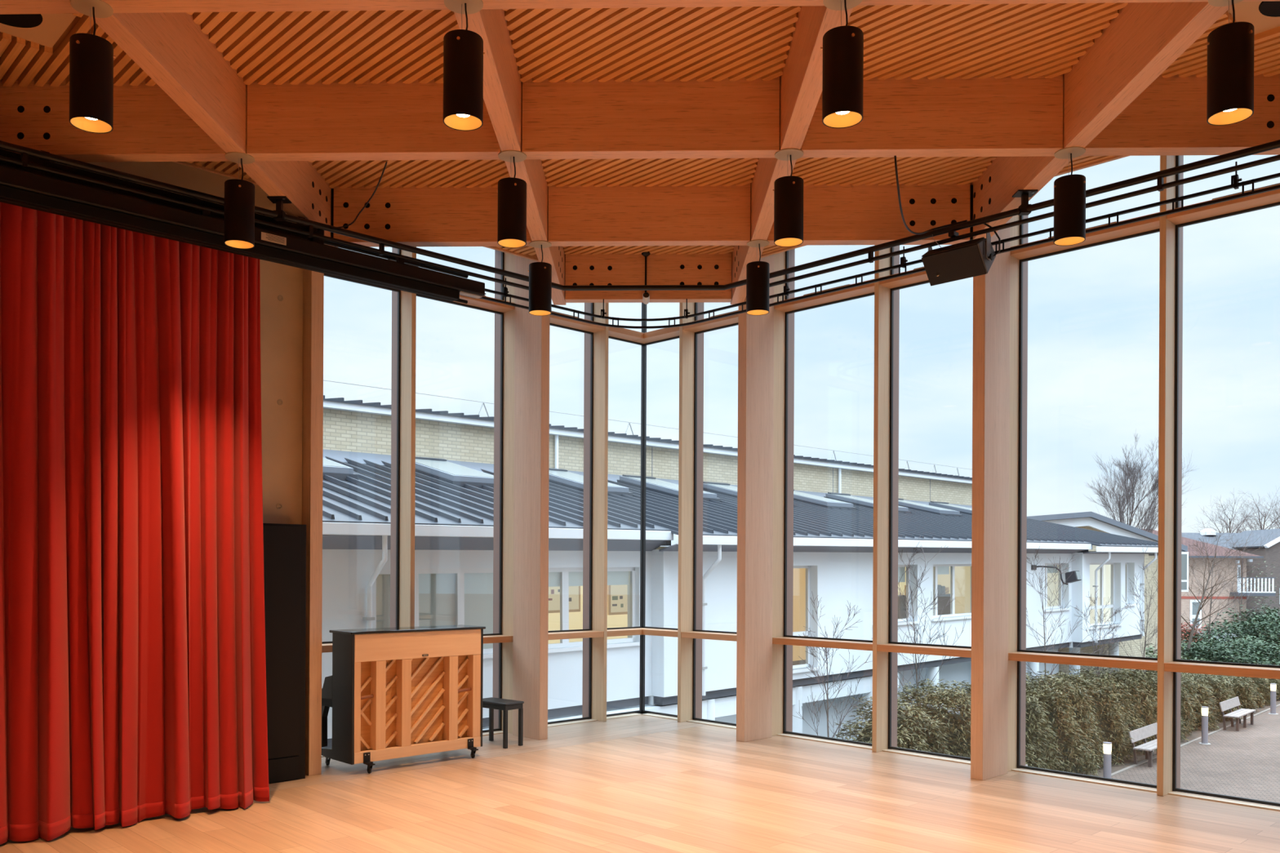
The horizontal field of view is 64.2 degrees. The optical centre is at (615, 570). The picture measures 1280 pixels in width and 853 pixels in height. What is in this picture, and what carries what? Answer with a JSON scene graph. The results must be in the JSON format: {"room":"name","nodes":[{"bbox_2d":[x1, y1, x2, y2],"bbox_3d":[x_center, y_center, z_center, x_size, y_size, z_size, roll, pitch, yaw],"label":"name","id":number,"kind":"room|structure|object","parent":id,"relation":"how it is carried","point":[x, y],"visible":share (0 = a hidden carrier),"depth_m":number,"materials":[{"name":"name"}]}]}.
{"room":"music rehearsal hall","nodes":[
{"label":"music rehearsal hall","id":0,"kind":"room"},
{"bbox_2d":[56,161,302,524],"bbox_3d":[-7.216,-1.047,6.725,10.480,6.020,1.026,0,0,-43],"label":"wall","id":1,"kind":"structure","parent":0,"point":[281,285],"depth_m":9.78,"materials":[{"name":"wood"}]},
{"bbox_2d":[173,155,1128,262],"bbox_3d":[0.069,-3.828,2.463,15.190,0.404,15.190,0,0,-43],"label":"trim","id":2,"kind":"structure","parent":1,"relation":"attached to","point":[534,257],"depth_m":9.38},
{"bbox_2d":[90,12,337,247],"bbox_3d":[-2.967,-3.432,3.453,0.173,0.574,13.137,0,0,2],"label":"ceiling beam","id":3,"kind":"structure","parent":0,"point":[173,50],"depth_m":7.05,"materials":[{"name":"brown"}]},
{"bbox_2d":[69,0,115,133],"bbox_3d":[-2.926,-2.812,5.681,0.226,0.663,0.228,0,0,20],"label":"pendant lamp","id":4,"kind":"object","parent":3,"relation":"hanging from","point":[91,56],"visible":1,"depth_m":5.61,"materials":[{"name":"black metal"}]},
{"bbox_2d":[0,148,468,278],"bbox_3d":[-3.886,-2.995,8.162,6.480,0.290,0.260,0,0,-43],"label":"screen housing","id":5,"kind":"object","parent":3,"relation":"attached to","point":[3,153],"visible":0.32,"depth_m":8.22,"materials":[{"name":"black"}]},
{"bbox_2d":[479,161,1279,328],"bbox_3d":[0.236,-2.894,8.622,12.605,0.289,5.963,0,0,2],"label":"track","id":6,"kind":"object","parent":5,"relation":"attached to","point":[1235,184],"visible":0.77,"depth_m":9.48,"materials":[{"name":"black metal"}]},
{"bbox_2d":[224,151,254,248],"bbox_3d":[-2.862,-2.812,7.772,0.222,0.663,0.229,0,0,33],"label":"pendant lamp","id":7,"kind":"object","parent":3,"relation":"hanging from","point":[239,194],"visible":1,"depth_m":7.68,"materials":[{"name":"black metal"}]},
{"bbox_2d":[0,139,1279,290],"bbox_3d":[0.223,-2.999,8.143,12.314,0.257,5.335,0,0,2],"label":"bar","id":8,"kind":"object","parent":3,"relation":"hanging from","point":[1024,209],"visible":0.93,"depth_m":8.53,"materials":[{"name":"black metal"}]},
{"bbox_2d":[0,165,485,303],"bbox_3d":[-3.674,-2.764,7.900,6.430,0.270,0.176,0,0,-43],"label":"screen housing","id":9,"kind":"object","parent":8,"relation":"attached to","point":[19,188],"visible":1,"depth_m":8.19,"materials":[{"name":"black metal"}]},
{"bbox_2d":[0,201,269,844],"bbox_3d":[-4.463,-0.401,7.282,4.162,4.748,0.332,0,0,-43],"label":"stage curtain","id":10,"kind":"object","parent":9,"relation":"hanging from","point":[133,660],"visible":0.95,"depth_m":7.93,"materials":[{"name":"red fabric"}]},
{"bbox_2d":[893,155,967,234],"bbox_3d":[2.441,-2.932,8.297,0.324,0.311,1.581,0,0,38],"label":"hanging cable","id":11,"kind":"object","parent":8,"relation":"hanging from","point":[895,156],"visible":1,"depth_m":8.06,"materials":[{"name":"black metal"}]},
{"bbox_2d":[921,218,999,285],"bbox_3d":[3.015,-2.770,8.853,0.333,0.484,0.633,0,0,-43],"label":"loudspeaker","id":12,"kind":"object","parent":8,"relation":"attached to","point":[975,257],"visible":1,"depth_m":8.78,"materials":[{"name":"grey"}]},
{"bbox_2d":[921,236,986,285],"bbox_3d":[2.924,-2.683,8.831,0.172,0.309,0.517,0,0,-43],"label":"grille","id":13,"kind":"object","parent":12,"relation":"attached to","point":[965,260],"depth_m":8.80,"materials":[{"name":"black"}]},
{"bbox_2d":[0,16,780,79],"bbox_3d":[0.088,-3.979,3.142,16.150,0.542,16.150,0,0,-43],"label":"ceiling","id":14,"kind":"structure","parent":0,"point":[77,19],"depth_m":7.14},
{"bbox_2d":[0,0,79,13],"bbox_3d":[-3.958,-3.437,5.714,1.921,0.574,0.147,0,0,2],"label":"ceiling beam","id":15,"kind":"structure","parent":14,"relation":"attached to","point":[6,6],"depth_m":5.70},
{"bbox_2d":[0,13,155,87],"bbox_3d":[-3.928,-3.696,6.754,1.972,0.060,1.972,0,0,2],"label":"ceiling panel","id":16,"kind":"object","parent":14,"relation":"attached to","point":[46,64],"visible":0.34,"depth_m":7.39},
{"bbox_2d":[0,13,76,47],"bbox_3d":[-3.923,-3.711,6.873,0.372,0.030,0.594,0,0,-43],"label":"ceiling speaker","id":17,"kind":"object","parent":16,"relation":"attached to","point":[45,29],"visible":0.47,"depth_m":6.92,"materials":[{"name":"brown"}]},
{"bbox_2d":[0,13,42,27],"bbox_3d":[-4.016,-3.701,6.763,0.380,0.010,0.380,0,0,-43],"label":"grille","id":18,"kind":"object","parent":17,"relation":"attached to","point":[13,20],"depth_m":6.87,"materials":[{"name":"black"}]},
{"bbox_2d":[0,79,231,162],"bbox_3d":[-3.900,-3.437,7.793,1.921,0.574,0.150,0,0,2],"label":"ceiling beam","id":19,"kind":"structure","parent":14,"relation":"attached to","point":[149,126],"depth_m":7.72,"materials":[{"name":"brown"}]},
{"bbox_2d":[186,161,253,180],"bbox_3d":[-3.483,-3.694,8.415,2.639,0.060,1.580,0,0,-43],"label":"ceiling panel","id":20,"kind":"object","parent":14,"relation":"attached to","point":[228,167],"visible":0.05,"depth_m":9.26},
{"bbox_2d":[102,0,448,13],"bbox_3d":[-1.878,-3.427,5.656,1.921,0.574,0.147,0,0,2],"label":"ceiling beam","id":21,"kind":"structure","parent":14,"relation":"attached to","point":[117,6],"depth_m":5.67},
{"bbox_2d":[186,9,459,84],"bbox_3d":[-1.847,-3.686,6.696,1.972,0.060,1.972,0,0,2],"label":"ceiling panel","id":22,"kind":"object","parent":14,"relation":"attached to","point":[393,46],"visible":0.62,"depth_m":7.09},
{"bbox_2d":[246,78,501,160],"bbox_3d":[-1.819,-3.426,7.737,1.921,0.574,0.147,0,0,2],"label":"ceiling beam","id":23,"kind":"structure","parent":14,"relation":"attached to","point":[318,121],"depth_m":7.67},
{"bbox_2d":[308,159,510,188],"bbox_3d":[-1.789,-3.685,8.777,1.972,0.060,1.972,0,0,2],"label":"ceiling panel","id":24,"kind":"object","parent":14,"relation":"attached to","point":[367,173],"visible":0.28,"depth_m":9.40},
{"bbox_2d":[333,184,532,246],"bbox_3d":[-1.751,-3.426,9.815,1.901,0.574,0.150,0,0,2],"label":"ceiling beam","id":25,"kind":"structure","parent":14,"relation":"attached to","point":[413,216],"depth_m":9.75,"materials":[{"name":"brown"}]},
{"bbox_2d":[453,8,565,305],"bbox_3d":[-0.869,-3.421,4.436,0.150,0.574,15.218,0,0,2],"label":"ceiling beam","id":26,"kind":"structure","parent":14,"relation":"attached to","point":[502,83],"depth_m":7.24,"materials":[{"name":"brown"}]},
{"bbox_2d":[443,0,484,130],"bbox_3d":[-0.846,-2.802,5.623,0.226,0.663,0.228,0,0,17],"label":"pendant lamp","id":27,"kind":"object","parent":26,"relation":"hanging from","point":[463,49],"visible":1,"depth_m":5.55,"materials":[{"name":"black metal"}]},
{"bbox_2d":[497,150,526,248],"bbox_3d":[-0.785,-2.802,7.702,0.226,0.663,0.228,0,0,-5],"label":"pendant lamp","id":28,"kind":"object","parent":26,"relation":"hanging from","point":[512,191],"visible":1,"depth_m":7.62,"materials":[{"name":"black metal"}]},
{"bbox_2d":[528,240,551,315],"bbox_3d":[-0.724,-2.801,9.794,0.222,0.663,0.229,0,0,26],"label":"pendant lamp","id":29,"kind":"object","parent":26,"relation":"hanging from","point":[540,273],"visible":1,"depth_m":9.70,"materials":[{"name":"black"}]},
{"bbox_2d":[564,252,731,302],"bbox_3d":[0.378,-3.415,11.838,1.921,0.574,0.150,0,0,2],"label":"ceiling beam","id":30,"kind":"structure","parent":14,"relation":"attached to","point":[706,268],"depth_m":11.77,"materials":[{"name":"brown"}]},
{"bbox_2d":[562,245,734,254],"bbox_3d":[0.350,-3.674,10.799,1.972,0.060,1.972,0,0,2],"label":"ceiling panel","id":31,"kind":"object","parent":14,"relation":"attached to","point":[573,250],"visible":0.22,"depth_m":11.60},
{"bbox_2d":[547,182,751,246],"bbox_3d":[0.320,-3.415,9.759,1.921,0.574,0.147,0,0,2],"label":"ceiling beam","id":32,"kind":"structure","parent":14,"relation":"attached to","point":[719,215],"depth_m":9.69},
{"bbox_2d":[540,157,759,186],"bbox_3d":[0.292,-3.675,8.719,1.972,0.060,1.972,0,0,2],"label":"ceiling panel","id":33,"kind":"object","parent":14,"relation":"attached to","point":[637,172],"visible":0.34,"depth_m":9.34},
{"bbox_2d":[521,75,779,159],"bbox_3d":[0.262,-3.416,7.678,1.921,0.574,0.147,0,0,2],"label":"ceiling beam","id":34,"kind":"structure","parent":14,"relation":"attached to","point":[676,118],"depth_m":7.61,"materials":[{"name":"wood"}]},
{"bbox_2d":[502,5,800,82],"bbox_3d":[0.234,-3.675,6.638,1.972,0.060,1.972,0,0,2],"label":"ceiling panel","id":35,"kind":"object","parent":14,"relation":"attached to","point":[718,43],"visible":0.83,"depth_m":7.05,"materials":[{"name":"wood"}]},
{"bbox_2d":[482,0,824,8],"bbox_3d":[0.203,-3.416,5.598,1.921,0.574,0.147,0,0,2],"label":"ceiling beam","id":36,"kind":"structure","parent":14,"relation":"attached to","point":[487,4],"depth_m":5.63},
{"bbox_2d":[730,5,853,304],"bbox_3d":[1.209,-3.411,4.378,0.150,0.574,15.218,0,0,2],"label":"ceiling beam","id":37,"kind":"structure","parent":14,"relation":"attached to","point":[801,80],"depth_m":7.19,"materials":[{"name":"brown"}]},
{"bbox_2d":[746,239,769,315],"bbox_3d":[1.352,-2.791,9.726,0.226,0.663,0.228,0,0,17],"label":"pendant lamp","id":38,"kind":"object","parent":37,"relation":"hanging from","point":[757,273],"visible":1,"depth_m":9.64,"materials":[{"name":"black metal"}]},
{"bbox_2d":[773,148,803,247],"bbox_3d":[1.294,-2.791,7.644,0.226,0.663,0.228,0,0,4],"label":"pendant lamp","id":39,"kind":"object","parent":37,"relation":"hanging from","point":[788,191],"visible":1,"depth_m":7.56,"materials":[{"name":"black metal"}]},
{"bbox_2d":[820,0,863,128],"bbox_3d":[1.237,-2.791,5.563,0.226,0.663,0.228,0,0,-2],"label":"pendant lamp","id":40,"kind":"object","parent":37,"relation":"hanging from","point":[842,48],"visible":1,"depth_m":5.48,"materials":[{"name":"black metal"}]},
{"bbox_2d":[766,182,970,245],"bbox_3d":[2.390,-3.405,9.699,1.901,0.574,0.150,0,0,2],"label":"ceiling beam","id":41,"kind":"structure","parent":14,"relation":"attached to","point":[862,214],"depth_m":9.62,"materials":[{"name":"brown"}]},
{"bbox_2d":[791,156,996,186],"bbox_3d":[2.373,-3.664,8.660,1.972,0.060,1.972,0,0,2],"label":"ceiling panel","id":42,"kind":"object","parent":14,"relation":"attached to","point":[922,171],"visible":0.29,"depth_m":9.27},
{"bbox_2d":[800,74,1063,157],"bbox_3d":[2.342,-3.405,7.620,1.921,0.574,0.147,0,0,2],"label":"ceiling beam","id":43,"kind":"structure","parent":14,"relation":"attached to","point":[1007,116],"depth_m":7.55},
{"bbox_2d":[847,2,1128,79],"bbox_3d":[2.314,-3.664,6.580,1.972,0.060,1.972,0,0,2],"label":"ceiling panel","id":44,"kind":"object","parent":14,"relation":"attached to","point":[1033,40],"visible":0.69,"depth_m":6.96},
{"bbox_2d":[857,0,1208,5],"bbox_3d":[2.284,-3.405,5.539,1.921,0.574,0.147,0,0,2],"label":"ceiling beam","id":45,"kind":"structure","parent":14,"relation":"attached to","point":[864,2],"depth_m":5.59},
{"bbox_2d":[1060,155,1113,171],"bbox_3d":[4.022,-3.655,8.194,1.518,0.060,2.668,0,0,-43],"label":"ceiling panel","id":46,"kind":"object","parent":14,"relation":"attached to","point":[1080,160],"depth_m":9.02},
{"bbox_2d":[968,1,1231,240],"bbox_3d":[3.249,-3.401,3.279,0.173,0.574,13.137,0,0,2],"label":"ceiling beam","id":47,"kind":"structure","parent":14,"relation":"attached to","point":[1139,44],"depth_m":6.87,"materials":[{"name":"brown"}]},
{"bbox_2d":[1053,146,1085,245],"bbox_3d":[3.378,-2.780,7.585,0.226,0.663,0.228,0,0,-23],"label":"pendant lamp","id":48,"kind":"object","parent":47,"relation":"hanging from","point":[1069,190],"visible":1,"depth_m":7.51,"materials":[{"name":"black metal"}]},
{"bbox_2d":[1205,0,1253,125],"bbox_3d":[3.322,-2.781,5.516,0.222,0.663,0.229,0,0,31],"label":"pendant lamp","id":49,"kind":"object","parent":47,"relation":"hanging from","point":[1230,46],"visible":1,"depth_m":5.43,"materials":[{"name":"black metal"}]},
{"bbox_2d":[1080,73,1279,155],"bbox_3d":[4.423,-3.394,7.560,1.921,0.574,0.150,0,0,2],"label":"ceiling beam","id":50,"kind":"structure","parent":14,"relation":"attached to","point":[1169,117],"depth_m":7.50,"materials":[{"name":"brown"}]},
{"bbox_2d":[1160,10,1279,77],"bbox_3d":[4.395,-3.654,6.521,1.972,0.060,1.972,0,0,2],"label":"ceiling panel","id":51,"kind":"object","parent":14,"relation":"attached to","point":[1193,60],"visible":0.17,"depth_m":7.19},
{"bbox_2d":[1227,0,1279,34],"bbox_3d":[4.235,-3.669,6.705,0.519,0.030,0.267,0,0,-43],"label":"ceiling speaker","id":52,"kind":"object","parent":51,"relation":"attached to","point":[1264,15],"visible":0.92,"depth_m":6.70,"materials":[{"name":"brown"}]},
{"bbox_2d":[1258,0,1279,17],"bbox_3d":[4.351,-3.659,6.546,0.380,0.010,0.380,0,0,-43],"label":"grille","id":53,"kind":"object","parent":52,"relation":"attached to","point":[1266,8],"depth_m":6.65,"materials":[{"name":"black"}]},
{"bbox_2d":[0,713,1279,852],"bbox_3d":[0.057,2.150,3.142,16.150,0.301,16.150,0,0,-43],"label":"floor","id":54,"kind":"structure","parent":0,"point":[699,789],"depth_m":8.56,"materials":[{"name":"brown wood"}]},
{"bbox_2d":[262,523,306,783],"bbox_3d":[-3.686,0.771,9.182,1.800,2.420,0.276,0,0,-43],"label":"tall cabinet","id":55,"kind":"object","parent":54,"relation":"on","point":[284,544],"visible":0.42,"depth_m":9.55,"materials":[{"name":"black paint"}]},
{"bbox_2d":[302,268,324,776],"bbox_3d":[-3.122,-1.016,10.123,0.130,6.000,0.655,0,0,-43],"label":"column","id":56,"kind":"structure","parent":54,"relation":"on","point":[313,281],"depth_m":9.88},
{"bbox_2d":[321,248,400,757],"bbox_3d":[-2.900,-1.025,11.034,1.415,6.020,0.265,0,0,-43],"label":"window","id":57,"kind":"structure","parent":54,"relation":"on","point":[326,646],"depth_m":11.58,"materials":[{"name":"black"}]},
{"bbox_2d":[321,624,485,773],"bbox_3d":[-2.200,1.293,10.620,1.594,1.390,0.775,0,0,-43],"label":"upright piano","id":58,"kind":"object","parent":54,"relation":"on","point":[392,693],"visible":0.97,"depth_m":10.30,"materials":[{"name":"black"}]},
{"bbox_2d":[390,246,515,736],"bbox_3d":[-1.906,-0.960,12.070,1.468,6.300,0.415,0,0,-43],"label":"window","id":59,"kind":"structure","parent":54,"relation":"on","point":[408,300],"depth_m":11.57,"materials":[{"name":"black"}]},
{"bbox_2d":[482,697,524,748],"bbox_3d":[-1.343,1.741,11.670,0.550,0.505,0.296,0,0,41],"label":"stool","id":60,"kind":"object","parent":54,"relation":"on","point":[492,704],"visible":0.81,"depth_m":11.57,"materials":[{"name":"black"}]},
{"bbox_2d":[512,255,550,740],"bbox_3d":[-1.012,-1.005,12.211,0.125,6.000,0.520,0,0,-43],"label":"column","id":61,"kind":"structure","parent":54,"relation":"on","point":[531,332],"depth_m":12.11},
{"bbox_2d":[492,249,604,733],"bbox_3d":[-0.819,-0.954,13.071,1.503,6.300,0.455,0,0,-43],"label":"window","id":62,"kind":"structure","parent":54,"relation":"on","point":[508,259],"depth_m":12.63,"materials":[{"name":"black"}]},
{"bbox_2d":[582,302,647,721],"bbox_3d":[0.063,-0.950,13.932,0.978,6.300,0.415,0,0,-43],"label":"window","id":63,"kind":"structure","parent":54,"relation":"on","point":[600,407],"depth_m":13.59,"materials":[{"name":"black"}]},
{"bbox_2d":[632,302,703,722],"bbox_3d":[0.669,-0.947,13.934,0.415,6.300,1.030,0,0,-43],"label":"window","id":64,"kind":"structure","parent":54,"relation":"on","point":[686,338],"depth_m":13.56,"materials":[{"name":"black"}]},
{"bbox_2d":[680,248,795,736],"bbox_3d":[1.519,-0.942,13.005,0.455,6.300,1.503,0,0,-43],"label":"window","id":65,"kind":"structure","parent":54,"relation":"on","point":[778,578],"depth_m":12.50,"materials":[{"name":"black"}]},
{"bbox_2d":[736,254,774,742],"bbox_3d":[1.664,-0.992,12.136,0.520,6.000,0.125,0,0,-43],"label":"column","id":66,"kind":"structure","parent":54,"relation":"on","point":[755,332],"depth_m":12.04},
{"bbox_2d":[772,244,899,752],"bbox_3d":[2.549,-0.937,11.945,0.415,6.300,1.468,0,0,-43],"label":"window","id":67,"kind":"structure","parent":54,"relation":"on","point":[882,294],"depth_m":11.42,"materials":[{"name":"black"}]},
{"bbox_2d":[877,214,1028,771],"bbox_3d":[3.546,-0.932,10.862,0.455,6.300,1.493,0,0,-43],"label":"window","id":68,"kind":"structure","parent":54,"relation":"on","point":[921,277],"depth_m":10.41,"materials":[{"name":"black"}]},
{"bbox_2d":[970,218,1010,780],"bbox_3d":[3.680,-0.981,10.003,0.520,6.000,0.125,0,0,-43],"label":"column","id":69,"kind":"structure","parent":54,"relation":"on","point":[991,290],"depth_m":9.88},
{"bbox_2d":[1008,155,1183,796],"bbox_3d":[4.572,-0.927,9.806,0.415,6.300,1.468,0,0,-43],"label":"window","id":70,"kind":"structure","parent":54,"relation":"on","point":[1166,228],"depth_m":9.28,"materials":[{"name":"black"}]},
{"bbox_2d":[1164,155,1279,811],"bbox_3d":[5.564,-0.922,8.727,0.455,6.300,1.478,0,0,-43],"label":"window","id":71,"kind":"structure","parent":54,"relation":"on","point":[1270,198],"depth_m":9.05,"materials":[{"name":"black"}]},
{"label":"outside","id":72,"kind":"structure","parent":0,"visible":0},
{"bbox_2d":[1081,699,1279,777],"bbox_3d":[15.608,5.295,30.643,1.980,0.070,32.800,0,0,44],"label":"ground","id":73,"kind":"structure","parent":72,"point":[1196,734],"depth_m":29.76,"materials":[{"name":"soil"}]},
{"bbox_2d":[794,591,872,738],"bbox_3d":[4.231,2.819,19.904,1.604,4.806,1.662,0,0,15],"label":"sapling","id":74,"kind":"object","parent":73,"relation":"on","point":[833,632],"visible":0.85,"depth_m":20.05,"materials":[{"name":"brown plant"}]},
{"bbox_2d":[897,535,966,706],"bbox_3d":[6.608,2.226,21.942,1.910,6.017,2.336,0,0,-19],"label":"sapling","id":75,"kind":"object","parent":73,"relation":"on","point":[913,556],"visible":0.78,"depth_m":22.28,"materials":[{"name":"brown plant"}]},
{"bbox_2d":[834,662,1279,776],"bbox_3d":[15.787,3.929,30.852,2.269,3.022,33.246,0,0,44],"label":"hedge","id":76,"kind":"object","parent":73,"relation":"on","point":[1068,724],"visible":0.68,"depth_m":25.66,"materials":[{"name":"green plant"}]},
{"bbox_2d":[1026,546,1112,679],"bbox_3d":[11.292,2.256,26.768,3.271,6.005,2.001,0,0,-12],"label":"sapling","id":77,"kind":"object","parent":73,"relation":"on","point":[1036,552],"visible":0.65,"depth_m":26.60,"materials":[{"name":"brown plant"}]},
{"bbox_2d":[1062,588,1132,693],"bbox_3d":[13.394,2.877,28.512,2.362,4.786,1.630,0,0,-40],"label":"sapling","id":78,"kind":"object","parent":73,"relation":"on","point":[1115,612],"visible":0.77,"depth_m":28.62,"materials":[{"name":"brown plant"}]},
{"bbox_2d":[1093,546,1184,706],"bbox_3d":[15.576,2.257,30.390,2.557,6.050,2.092,0,0,-25],"label":"sapling","id":79,"kind":"object","parent":73,"relation":"on","point":[1145,588],"visible":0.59,"depth_m":30.43,"materials":[{"name":"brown plant"}]},
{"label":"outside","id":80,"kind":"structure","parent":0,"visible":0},
{"bbox_2d":[1111,684,1279,803],"bbox_3d":[27.762,5.492,99.261,350.000,0.300,320.000,0,0,2],"label":"ground","id":81,"kind":"structure","parent":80,"point":[1245,763],"depth_m":27.76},
{"bbox_2d":[321,448,1158,748],"bbox_3d":[3.860,1.751,24.114,36.701,8.819,6.635,-1,1,-43],"label":"school building","id":82,"kind":"structure","parent":81,"relation":"on","point":[833,532],"depth_m":19.63,"materials":[{"name":"white paint"}]},
{"bbox_2d":[376,573,493,648],"bbox_3d":[-2.541,0.625,15.297,2.500,1.260,0.015,-1,1,-43],"label":"blind","id":83,"kind":"object","parent":82,"relation":"hanging from","point":[437,592],"depth_m":15.29,"materials":[{"name":"white"}]},
{"bbox_2d":[548,571,628,586],"bbox_3d":[-0.704,0.118,17.031,2.560,0.290,0.015,-1,1,-43],"label":"blind","id":84,"kind":"object","parent":82,"relation":"hanging from","point":[614,578],"depth_m":17.12,"materials":[{"name":"white"}]},
{"bbox_2d":[323,395,972,505],"bbox_3d":[-0.814,-2.874,29.564,37.200,2.450,8.220,0,0,-43],"label":"brick hall","id":85,"kind":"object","parent":82,"relation":"on","point":[354,425],"visible":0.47,"depth_m":24.61,"materials":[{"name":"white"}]},
{"bbox_2d":[323,379,969,475],"bbox_3d":[2.102,-3.570,27.790,39.000,0.473,0.028,0,0,-43],"label":"roof safety line","id":86,"kind":"structure","parent":85,"relation":"on","point":[482,403],"depth_m":26.10,"materials":[{"name":"grey metal"}]},
{"bbox_2d":[897,593,950,618],"bbox_3d":[7.915,1.245,26.153,2.000,1.250,0.400,-1,1,-43],"label":"bookcase","id":87,"kind":"object","parent":82,"relation":"attached to","point":[943,603],"depth_m":26.27,"materials":[{"name":"grey"}]},
{"bbox_2d":[1031,564,1081,585],"bbox_3d":[11.956,0.127,27.790,1.419,0.541,0.440,0,0,7],"label":"floodlight","id":88,"kind":"object","parent":82,"relation":"attached to","point":[1075,576],"visible":0.88,"depth_m":27.68,"materials":[{"name":"grey"}]},
{"bbox_2d":[1102,742,1111,778],"bbox_3d":[11.804,4.695,24.489,0.320,1.130,0.320,0,0,2],"label":"bollard light","id":89,"kind":"object","parent":81,"relation":"on","point":[1107,746],"visible":0.7,"depth_m":24.42,"materials":[{"name":"grey"}]},
{"bbox_2d":[1026,511,1188,657],"bbox_3d":[18.373,1.299,53.702,15.569,7.990,14.610,0,0,2],"label":"gabled building","id":90,"kind":"structure","parent":81,"relation":"on","point":[1091,521],"depth_m":46.62,"materials":[{"name":"paint"}]},
{"bbox_2d":[1128,722,1157,767],"bbox_3d":[14.855,4.819,28.214,0.625,0.913,2.440,0,0,44],"label":"garden bench","id":91,"kind":"object","parent":81,"relation":"on","point":[1137,735],"visible":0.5,"depth_m":27.88,"materials":[{"name":"grey wood"}]},
{"bbox_2d":[1111,703,1279,777],"bbox_3d":[15.409,5.264,28.966,0.090,0.030,35.500,0,0,44],"label":"kerb","id":92,"kind":"object","parent":81,"relation":"on","point":[1277,705],"visible":0.25,"depth_m":31.18,"materials":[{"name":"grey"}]},
{"bbox_2d":[1142,528,1263,631],"bbox_3d":[49.667,1.018,96.097,14.663,9.870,12.900,0,0,2],"label":"brick house","id":93,"kind":"structure","parent":81,"relation":"on","point":[1187,606],"depth_m":90.54,"materials":[{"name":"red brick"}]},
{"bbox_2d":[1230,577,1275,595],"bbox_3d":[56.126,1.425,89.854,3.225,1.634,1.220,0,0,2],"label":"balcony","id":94,"kind":"object","parent":93,"relation":"attached to","point":[1258,593],"visible":0.91,"depth_m":89.27,"materials":[{"name":"grey"}]},
{"bbox_2d":[1198,706,1210,744],"bbox_3d":[17.974,4.727,31.118,0.320,1.130,0.320,0,0,2],"label":"bollard light","id":95,"kind":"object","parent":81,"relation":"on","point":[1204,709],"visible":1,"depth_m":31.05,"materials":[{"name":"grey metal"}]},
{"bbox_2d":[1189,488,1264,533],"bbox_3d":[88.579,-3.070,147.861,13.043,17.473,11.773,0,0,2],"label":"bare tree","id":96,"kind":"object","parent":81,"relation":"on","point":[1216,503],"visible":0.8,"depth_m":147.47,"materials":[{"name":"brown plant"}]},
{"bbox_2d":[1181,632,1279,679],"bbox_3d":[31.221,4.517,51.161,8.420,2.730,6.447,0,0,-18],"label":"shrub","id":97,"kind":"object","parent":81,"relation":"on","point":[1255,647],"visible":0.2,"depth_m":50.49,"materials":[{"name":"green plant"}]},
{"bbox_2d":[1181,528,1279,617],"bbox_3d":[71.570,0.655,114.141,17.674,10.820,17.000,0,0,2],"label":"house","id":98,"kind":"structure","parent":81,"relation":"on","point":[1271,551],"depth_m":108.00,"materials":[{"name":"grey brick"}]},
{"bbox_2d":[1181,639,1279,682],"bbox_3d":[28.462,4.624,49.068,8.106,2.463,5.743,0,0,2],"label":"shrub","id":99,"kind":"object","parent":81,"relation":"on","point":[1213,654],"visible":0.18,"depth_m":48.46,"materials":[{"name":"green plant"}]},
{"bbox_2d":[1183,604,1279,662],"bbox_3d":[35.237,3.962,54.988,9.913,4.154,7.558,0,0,2],"label":"shrub","id":100,"kind":"object","parent":81,"relation":"on","point":[1260,634],"visible":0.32,"depth_m":54.72,"materials":[{"name":"green plant"}]},
{"bbox_2d":[1218,696,1255,731],"bbox_3d":[21.044,4.851,34.533,0.625,0.913,2.440,0,0,44],"label":"garden bench","id":101,"kind":"object","parent":81,"relation":"on","point":[1230,704],"visible":1,"depth_m":34.37,"materials":[{"name":"grey wood"}]},
{"bbox_2d":[1219,487,1279,533],"bbox_3d":[96.545,-3.592,154.343,11.789,18.610,12.503,0,0,2],"label":"bare tree","id":102,"kind":"object","parent":81,"relation":"on","point":[1258,509],"visible":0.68,"depth_m":153.23,"materials":[{"name":"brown plant"}]},
{"bbox_2d":[1232,604,1279,633],"bbox_3d":[57.496,4.553,90.280,7.528,3.184,5.296,0,0,2],"label":"shrub","id":103,"kind":"object","parent":81,"relation":"on","point":[1264,610],"visible":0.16,"depth_m":89.86,"materials":[{"name":"green plant"}]},
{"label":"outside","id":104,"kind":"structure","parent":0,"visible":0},
{"bbox_2d":[1197,631,1279,642],"bbox_3d":[79.280,5.627,81.312,126.000,0.054,73.000,0,0,2],"label":"path","id":105,"kind":"structure","parent":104,"point":[1197,632],"depth_m":86.67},
{"bbox_2d":[1084,431,1197,533],"bbox_3d":[32.812,-1.686,63.668,6.236,14.111,8.300,0,0,39],"label":"birch tree","id":106,"kind":"object","parent":105,"relation":"on","point":[1135,480],"visible":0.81,"depth_m":63.86,"materials":[{"name":"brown plant"}]},
{"bbox_2d":[1188,539,1247,643],"bbox_3d":[31.742,1.829,54.032,2.953,7.070,1.913,0,0,41],"label":"slim tree","id":107,"kind":"object","parent":105,"relation":"on","point":[1211,602],"visible":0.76,"depth_m":54.04,"materials":[{"name":"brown plant"}]},
{"bbox_2d":[1181,513,1279,656],"bbox_3d":[29.375,1.328,49.642,6.660,8.091,5.502,0,0,-15],"label":"tree","id":108,"kind":"object","parent":105,"relation":"on","point":[1193,631],"visible":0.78,"depth_m":49.22,"materials":[{"name":"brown plant"}]},
{"bbox_2d":[1222,533,1270,629],"bbox_3d":[34.869,1.606,56.945,2.574,7.549,2.579,0,0,-11],"label":"slim tree","id":109,"kind":"object","parent":105,"relation":"on","point":[1242,585],"visible":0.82,"depth_m":56.83,"materials":[{"name":"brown plant"}]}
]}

